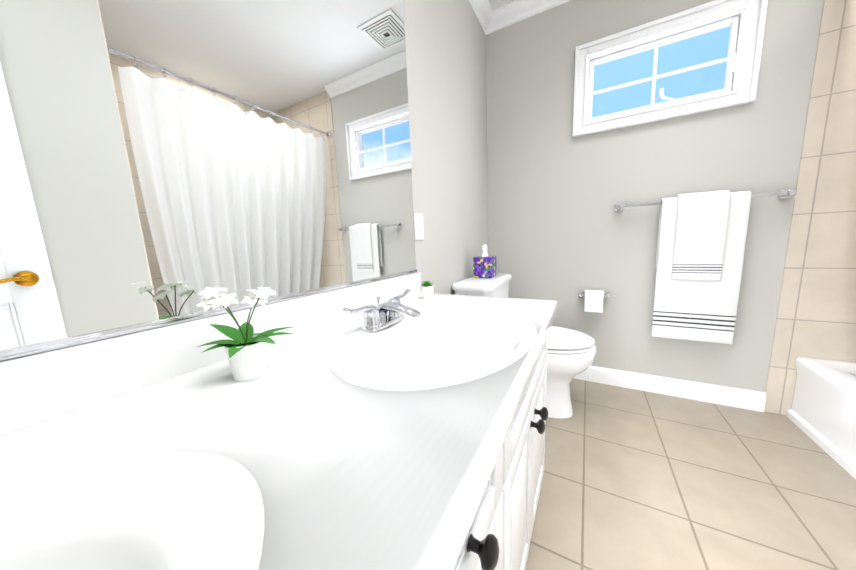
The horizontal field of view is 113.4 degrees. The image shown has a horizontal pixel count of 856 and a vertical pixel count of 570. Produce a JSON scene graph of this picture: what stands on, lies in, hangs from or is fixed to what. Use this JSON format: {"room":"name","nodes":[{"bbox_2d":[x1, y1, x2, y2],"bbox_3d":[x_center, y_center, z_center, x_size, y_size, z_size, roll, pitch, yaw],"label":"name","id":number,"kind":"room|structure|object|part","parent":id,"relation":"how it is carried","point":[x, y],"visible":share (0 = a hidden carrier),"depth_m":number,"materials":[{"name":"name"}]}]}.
{"room":"bathroom","nodes":[
{"label":"bathroom","id":0,"kind":"room"},
{"bbox_2d":[3,0,487,360],"bbox_3d":[-0.581,-0.281,0.410,0.120,2.440,4.210,3,10,29],"label":"wall","id":1,"kind":"structure","parent":0,"point":[445,41],"depth_m":1.47,"materials":[{"name":"grey paint"}]},
{"bbox_2d":[0,0,416,360],"bbox_3d":[-0.461,-0.472,0.473,0.010,1.083,1.586,3,10,29],"label":"mirror","id":2,"kind":"object","parent":1,"relation":"attached to","point":[164,162],"visible":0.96,"depth_m":0.52,"materials":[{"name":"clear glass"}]},
{"bbox_2d":[414,213,423,239],"bbox_3d":[-0.038,-0.258,1.246,0.008,0.114,0.070,3,10,29],"label":"electrical outlet","id":3,"kind":"object","parent":1,"relation":"attached to","point":[418,224],"visible":1,"depth_m":1.24,"materials":[{"name":"white plastic"}]},
{"bbox_2d":[468,0,492,33],"bbox_3d":[-0.222,-1.542,0.758,0.068,0.082,2.640,3,10,29],"label":"crown molding","id":4,"kind":"structure","parent":1,"relation":"attached to","point":[483,10],"depth_m":1.76,"materials":[{"name":"white wood"}]},
{"bbox_2d":[489,0,514,9],"bbox_3d":[0.451,-1.488,-0.390,2.610,0.100,4.210,3,10,29],"label":"ceiling","id":5,"kind":"structure","parent":0,"point":[495,4],"depth_m":1.76,"materials":[{"name":"white paint"}]},
{"bbox_2d":[486,0,823,391],"bbox_3d":[1.504,-0.542,1.557,2.370,2.440,0.120,3,10,29],"label":"wall","id":6,"kind":"structure","parent":0,"point":[535,155],"depth_m":1.69,"materials":[{"name":"grey paint"}]},
{"bbox_2d":[486,0,570,34],"bbox_3d":[1.039,-1.709,1.507,1.520,0.082,0.068,3,10,29],"label":"crown molding","id":7,"kind":"structure","parent":6,"relation":"attached to","point":[511,13],"depth_m":1.77,"materials":[{"name":"white wood"}]},
{"bbox_2d":[578,290,609,312],"bbox_3d":[1.056,0.096,1.789,0.176,0.130,0.111,3,10,29],"label":"paper holder","id":8,"kind":"object","parent":6,"relation":"attached to","point":[593,300],"visible":0.98,"depth_m":1.75,"materials":[{"name":"white paper"}]},
{"bbox_3d":[1.018,0.059,1.863,0.036,0.036,0.009,3,10,29],"label":"post","id":9,"kind":"part","parent":8,"relation":"part of","materials":[{"name":"silver metal"}]},
{"bbox_3d":[1.001,0.064,1.833,0.020,0.020,0.063,3,10,29],"label":"arm","id":10,"kind":"part","parent":8,"relation":"part of"},
{"bbox_3d":[1.053,0.070,1.782,0.124,0.011,0.012,3,10,29],"label":"rod","id":11,"kind":"part","parent":8,"relation":"part of","materials":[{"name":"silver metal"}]},
{"bbox_2d":[573,0,760,137],"bbox_3d":[1.260,-1.160,1.567,0.788,0.499,0.116,3,10,29],"label":"window","id":12,"kind":"structure","parent":6,"relation":"in","point":[750,48],"depth_m":1.49,"materials":[{"name":"white wood"}]},
{"bbox_2d":[572,46,579,136],"bbox_3d":[0.895,-1.165,1.700,0.022,0.499,0.013,3,10,29],"label":"window band","id":13,"kind":"object","parent":12,"relation":"attached to","point":[575,103],"visible":0.94,"depth_m":1.69,"materials":[{"name":"white wood"}]},
{"bbox_3d":[0.921,-1.166,1.700,0.066,0.499,0.016,3,10,29],"label":"casing","id":14,"kind":"part","parent":12,"relation":"part of","materials":[{"name":"white wood"}]},
{"bbox_2d":[583,54,587,125],"bbox_3d":[0.939,-1.163,1.678,0.012,0.391,0.007,3,10,29],"label":"bead","id":15,"kind":"object","parent":12,"relation":"attached to","point":[585,83],"visible":1,"depth_m":1.67,"materials":[{"name":"white wood"}]},
{"bbox_2d":[588,90,590,106],"bbox_3d":[0.978,-1.130,1.706,0.012,0.090,0.022,3,10,29],"label":"window latch","id":16,"kind":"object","parent":12,"relation":"attached to","point":[589,91],"depth_m":1.70,"materials":[{"name":"white plastic"}]},
{"bbox_3d":[0.989,-1.169,1.705,0.022,0.342,0.030,3,10,29],"label":"window sash","id":17,"kind":"part","parent":12,"relation":"part of","materials":[{"name":"white wood"}]},
{"bbox_3d":[1.252,-1.157,1.553,0.016,0.298,0.012,3,10,29],"label":"vertical window muntin","id":18,"kind":"part","parent":12,"relation":"part of","materials":[{"name":"white wood"}]},
{"bbox_2d":[579,0,731,49],"bbox_3d":[1.219,-1.386,1.477,0.744,0.022,0.013,3,10,29],"label":"window band","id":19,"kind":"object","parent":12,"relation":"attached to","point":[662,20],"visible":0.96,"depth_m":1.48,"materials":[{"name":"white wood"}]},
{"bbox_3d":[1.260,-0.999,1.580,0.586,0.022,0.030,3,10,29],"label":"window sash","id":20,"kind":"part","parent":12,"relation":"part of","materials":[{"name":"white wood"}]},
{"bbox_3d":[1.252,-1.147,1.555,0.586,0.016,0.010,3,10,29],"label":"horizontal window muntin","id":21,"kind":"part","parent":12,"relation":"part of","materials":[{"name":"white wood"}]},
{"bbox_3d":[1.244,-0.938,1.556,0.656,0.066,0.016,3,10,29],"label":"casing","id":22,"kind":"part","parent":12,"relation":"part of","materials":[{"name":"white wood"}]},
{"bbox_2d":[585,91,737,124],"bbox_3d":[1.238,-0.963,1.543,0.656,0.012,0.007,3,10,29],"label":"bead","id":23,"kind":"object","parent":12,"relation":"attached to","point":[672,105],"visible":0.98,"depth_m":1.52,"materials":[{"name":"white wood"}]},
{"bbox_3d":[1.280,-1.060,1.538,0.016,0.022,0.016,3,10,29],"label":"crank knob","id":24,"kind":"part","parent":12,"relation":"part of","materials":[{"name":"white plastic"}]},
{"bbox_3d":[1.255,-1.158,1.558,0.590,0.302,0.003,3,10,29],"label":"glass","id":25,"kind":"part","parent":12,"relation":"part of","materials":[{"name":"glass"}]},
{"bbox_2d":[576,97,749,135],"bbox_3d":[1.238,-0.914,1.548,0.744,0.022,0.013,3,10,29],"label":"window band","id":26,"kind":"object","parent":12,"relation":"attached to","point":[687,112],"visible":1,"depth_m":1.51,"materials":[{"name":"white wood"}]},
{"bbox_3d":[1.247,-1.315,1.532,0.586,0.022,0.030,3,10,29],"label":"window sash","id":27,"kind":"part","parent":12,"relation":"part of","materials":[{"name":"white wood"}]},
{"bbox_3d":[1.256,-1.337,1.547,0.636,0.010,0.100,3,10,29],"label":"top window jamb","id":28,"kind":"part","parent":12,"relation":"part of","materials":[{"name":"white wood"}]},
{"bbox_3d":[1.226,-1.366,1.491,0.656,0.066,0.016,3,10,29],"label":"top window casing","id":29,"kind":"part","parent":12,"relation":"part of","materials":[{"name":"white wood"}]},
{"bbox_2d":[588,3,747,55],"bbox_3d":[1.222,-1.338,1.486,0.656,0.012,0.007,3,10,29],"label":"bead","id":30,"kind":"object","parent":12,"relation":"attached to","point":[676,26],"visible":1,"depth_m":1.46,"materials":[{"name":"white wood"}]},
{"bbox_3d":[1.310,-1.023,1.530,0.075,0.069,0.016,3,10,29],"label":"crank arm","id":31,"kind":"part","parent":12,"relation":"part of"},
{"bbox_3d":[1.518,-1.146,1.407,0.022,0.342,0.030,3,10,29],"label":"window sash","id":32,"kind":"part","parent":12,"relation":"part of","materials":[{"name":"white wood"}]},
{"bbox_2d":[731,52,736,72],"bbox_3d":[1.522,-1.106,1.400,0.012,0.090,0.022,3,10,29],"label":"window latch","id":33,"kind":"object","parent":12,"relation":"attached to","point":[733,62],"depth_m":1.39,"materials":[{"name":"white plastic"}]},
{"bbox_3d":[1.550,-1.138,1.347,0.066,0.499,0.016,3,10,29],"label":"casing","id":34,"kind":"part","parent":12,"relation":"part of","materials":[{"name":"white wood"}]},
{"bbox_2d":[749,0,767,101],"bbox_3d":[1.562,-1.135,1.325,0.022,0.499,0.013,3,10,29],"label":"window band","id":35,"kind":"object","parent":12,"relation":"attached to","point":[758,47],"visible":0.98,"depth_m":1.32,"materials":[{"name":"white wood"}]},
{"bbox_2d":[574,366,765,411],"bbox_3d":[1.149,0.603,1.883,1.520,0.108,0.014,3,10,29],"label":"baseboard","id":36,"kind":"structure","parent":6,"relation":"attached to","point":[729,396],"depth_m":1.68,"materials":[{"name":"white wood"}]},
{"bbox_2d":[615,189,796,343],"bbox_3d":[1.437,-0.093,1.545,0.714,0.802,0.101,3,10,29],"label":"towel rail","id":37,"kind":"object","parent":6,"relation":"attached to","point":[701,242],"visible":1,"depth_m":1.49,"materials":[{"name":"white fabric"}]},
{"bbox_3d":[1.153,-0.467,1.693,0.044,0.044,0.011,3,10,29],"label":"post","id":38,"kind":"part","parent":37,"relation":"part of","materials":[{"name":"silver metal"}]},
{"bbox_3d":[1.136,-0.462,1.665,0.026,0.026,0.057,3,10,29],"label":"arm","id":39,"kind":"part","parent":37,"relation":"part of"},
{"bbox_2d":[651,190,751,343],"bbox_3d":[1.456,-0.084,1.529,0.340,0.788,0.063,3,10,29],"label":"towel","id":40,"kind":"object","parent":37,"relation":"hanging from","point":[701,240],"depth_m":1.49,"materials":[{"name":"white fabric"}]},
{"bbox_3d":[1.736,-0.442,1.365,0.044,0.044,0.011,3,10,29],"label":"post","id":41,"kind":"part","parent":37,"relation":"part of","materials":[{"name":"silver metal"}]},
{"bbox_3d":[1.720,-0.437,1.337,0.026,0.026,0.057,3,10,29],"label":"arm","id":42,"kind":"part","parent":37,"relation":"part of"},
{"bbox_2d":[764,0,855,415],"bbox_3d":[2.135,-0.504,1.131,0.850,2.440,0.006,3,10,29],"label":"wall tile","id":43,"kind":"structure","parent":6,"relation":"attached to","point":[816,315],"depth_m":1.32,"materials":[{"name":"beige tile"}]},
{"bbox_2d":[525,378,855,569],"bbox_3d":[0.556,1.021,-0.008,2.610,0.100,4.210,3,10,29],"label":"floor","id":44,"kind":"structure","parent":0,"point":[633,479],"depth_m":1.07,"materials":[{"name":"tile"}]},
{"bbox_2d":[0,272,557,569],"bbox_3d":[-0.169,0.494,0.484,0.581,0.851,1.603,3,10,29],"label":"bathroom vanity","id":45,"kind":"object","parent":44,"relation":"on","point":[396,423],"visible":1,"depth_m":0.35,"materials":[{"name":"white stone"}]},
{"bbox_2d":[196,287,292,380],"bbox_3d":[-0.313,0.078,0.492,0.181,0.163,0.145,3,10,29],"label":"flower plant","id":46,"kind":"object","parent":45,"relation":"on","point":[246,349],"visible":1,"depth_m":0.48,"materials":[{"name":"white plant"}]},
{"bbox_3d":[-0.337,0.064,0.484,0.033,0.084,0.021,3,10,29],"label":"stem","id":47,"kind":"part","parent":46,"relation":"part of","materials":[{"name":"green plant"}]},
{"bbox_3d":[-0.320,0.060,0.464,0.019,0.095,0.037,3,10,29],"label":"stem","id":48,"kind":"part","parent":46,"relation":"part of","materials":[{"name":"green plant"}]},
{"bbox_3d":[-0.316,0.129,0.494,0.062,0.062,0.062,3,10,29],"label":"pot","id":49,"kind":"part","parent":46,"relation":"part of","materials":[{"name":"white ceramic"}]},
{"bbox_3d":[-0.318,0.063,0.504,0.019,0.078,0.037,3,10,29],"label":"stem","id":50,"kind":"part","parent":46,"relation":"part of","materials":[{"name":"green plant"}]},
{"bbox_3d":[-0.301,0.059,0.485,0.033,0.090,0.021,3,10,29],"label":"stem","id":51,"kind":"part","parent":46,"relation":"part of","materials":[{"name":"green plant"}]},
{"bbox_2d":[342,289,421,331],"bbox_3d":[-0.085,0.073,0.766,0.148,0.076,0.282,3,10,29],"label":"faucet","id":52,"kind":"object","parent":45,"relation":"on","point":[388,316],"depth_m":0.75,"materials":[{"name":"silver metal"}]},
{"bbox_2d":[420,281,433,298],"bbox_3d":[-0.004,0.017,1.112,0.058,0.071,0.058,3,10,29],"label":"succulent plant","id":53,"kind":"object","parent":45,"relation":"on","point":[426,289],"visible":1,"depth_m":1.09,"materials":[{"name":"green plant"}]},
{"bbox_2d":[330,304,536,401],"bbox_3d":[0.040,0.182,0.714,0.434,0.138,0.604,3,10,29],"label":"sink","id":54,"kind":"object","parent":45,"relation":"in","point":[453,352],"depth_m":0.72,"materials":[{"name":"white ceramic"}]},
{"bbox_3d":[0.043,0.348,0.345,0.018,0.048,0.216,3,10,29],"label":"drawer","id":55,"kind":"part","parent":45,"relation":"part of","materials":[{"name":"white wood"}]},
{"bbox_3d":[0.065,0.308,0.326,0.034,0.035,0.035,3,10,29],"label":"drawer knob","id":56,"kind":"part","parent":45,"relation":"part of","materials":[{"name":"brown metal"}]},
{"bbox_3d":[0.106,0.287,0.453,0.018,0.131,0.048,3,10,29],"label":"drawer","id":57,"kind":"part","parent":45,"relation":"part of","materials":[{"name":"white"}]},
{"bbox_3d":[0.113,0.440,0.476,0.018,0.171,0.048,3,10,29],"label":"drawer","id":58,"kind":"part","parent":45,"relation":"part of","materials":[{"name":"white wood"}]},
{"bbox_3d":[0.146,0.561,0.544,0.018,0.426,0.048,3,10,29],"label":"door","id":59,"kind":"part","parent":45,"relation":"part of","materials":[{"name":"white wood"}]},
{"bbox_3d":[0.213,0.730,0.677,0.018,0.048,0.196,3,10,29],"label":"door","id":60,"kind":"part","parent":45,"relation":"part of","materials":[{"name":"white wood"}]},
{"bbox_3d":[0.197,0.356,0.620,0.018,0.048,0.196,3,10,29],"label":"door","id":61,"kind":"part","parent":45,"relation":"part of","materials":[{"name":"white wood"}]},
{"bbox_3d":[0.265,0.525,0.753,0.018,0.426,0.048,3,10,29],"label":"door","id":62,"kind":"part","parent":45,"relation":"part of","materials":[{"name":"white wood"}]},
{"bbox_3d":[0.290,0.517,0.798,0.018,0.426,0.048,3,10,29],"label":"door","id":63,"kind":"part","parent":45,"relation":"part of","materials":[{"name":"white wood"}]},
{"bbox_3d":[0.357,0.685,0.931,0.018,0.048,0.196,3,10,29],"label":"door","id":64,"kind":"part","parent":45,"relation":"part of","materials":[{"name":"white wood"}]},
{"bbox_3d":[0.342,0.312,0.874,0.018,0.048,0.196,3,10,29],"label":"door","id":65,"kind":"part","parent":45,"relation":"part of","materials":[{"name":"white wood"}]},
{"bbox_3d":[0.279,0.356,0.711,0.034,0.035,0.035,3,10,29],"label":"door knob","id":66,"kind":"part","parent":45,"relation":"part of","materials":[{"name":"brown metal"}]},
{"bbox_3d":[0.308,0.347,0.762,0.034,0.035,0.035,3,10,29],"label":"door knob","id":67,"kind":"part","parent":45,"relation":"part of","materials":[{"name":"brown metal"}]},
{"bbox_3d":[0.409,0.480,1.007,0.018,0.426,0.048,3,10,29],"label":"door","id":68,"kind":"part","parent":45,"relation":"part of","materials":[{"name":"white wood"}]},
{"bbox_2d":[452,273,596,417],"bbox_3d":[0.572,0.337,1.649,0.718,0.753,0.518,3,10,29],"label":"toilet","id":69,"kind":"object","parent":44,"relation":"on","point":[571,353],"visible":0.23,"depth_m":1.50,"materials":[{"name":"white ceramic"}]},
{"bbox_3d":[0.343,-0.026,1.716,0.228,0.038,0.518,3,10,29],"label":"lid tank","id":70,"kind":"part","parent":69,"relation":"part of","materials":[{"name":"white ceramic"}]},
{"bbox_2d":[473,245,495,277],"bbox_3d":[0.347,-0.147,1.715,0.112,0.198,0.112,3,10,29],"label":"tissue box","id":71,"kind":"object","parent":69,"relation":"on","point":[484,265],"visible":1,"depth_m":1.68,"materials":[{"name":"purple cardboard"}]},
{"bbox_2d":[786,357,855,478],"bbox_3d":[1.847,0.649,0.634,0.762,0.334,1.474,3,10,29],"label":"bathtub","id":72,"kind":"object","parent":44,"relation":"on","point":[821,412],"visible":1,"depth_m":1.25,"materials":[{"name":"white ceramic"}]}
]}

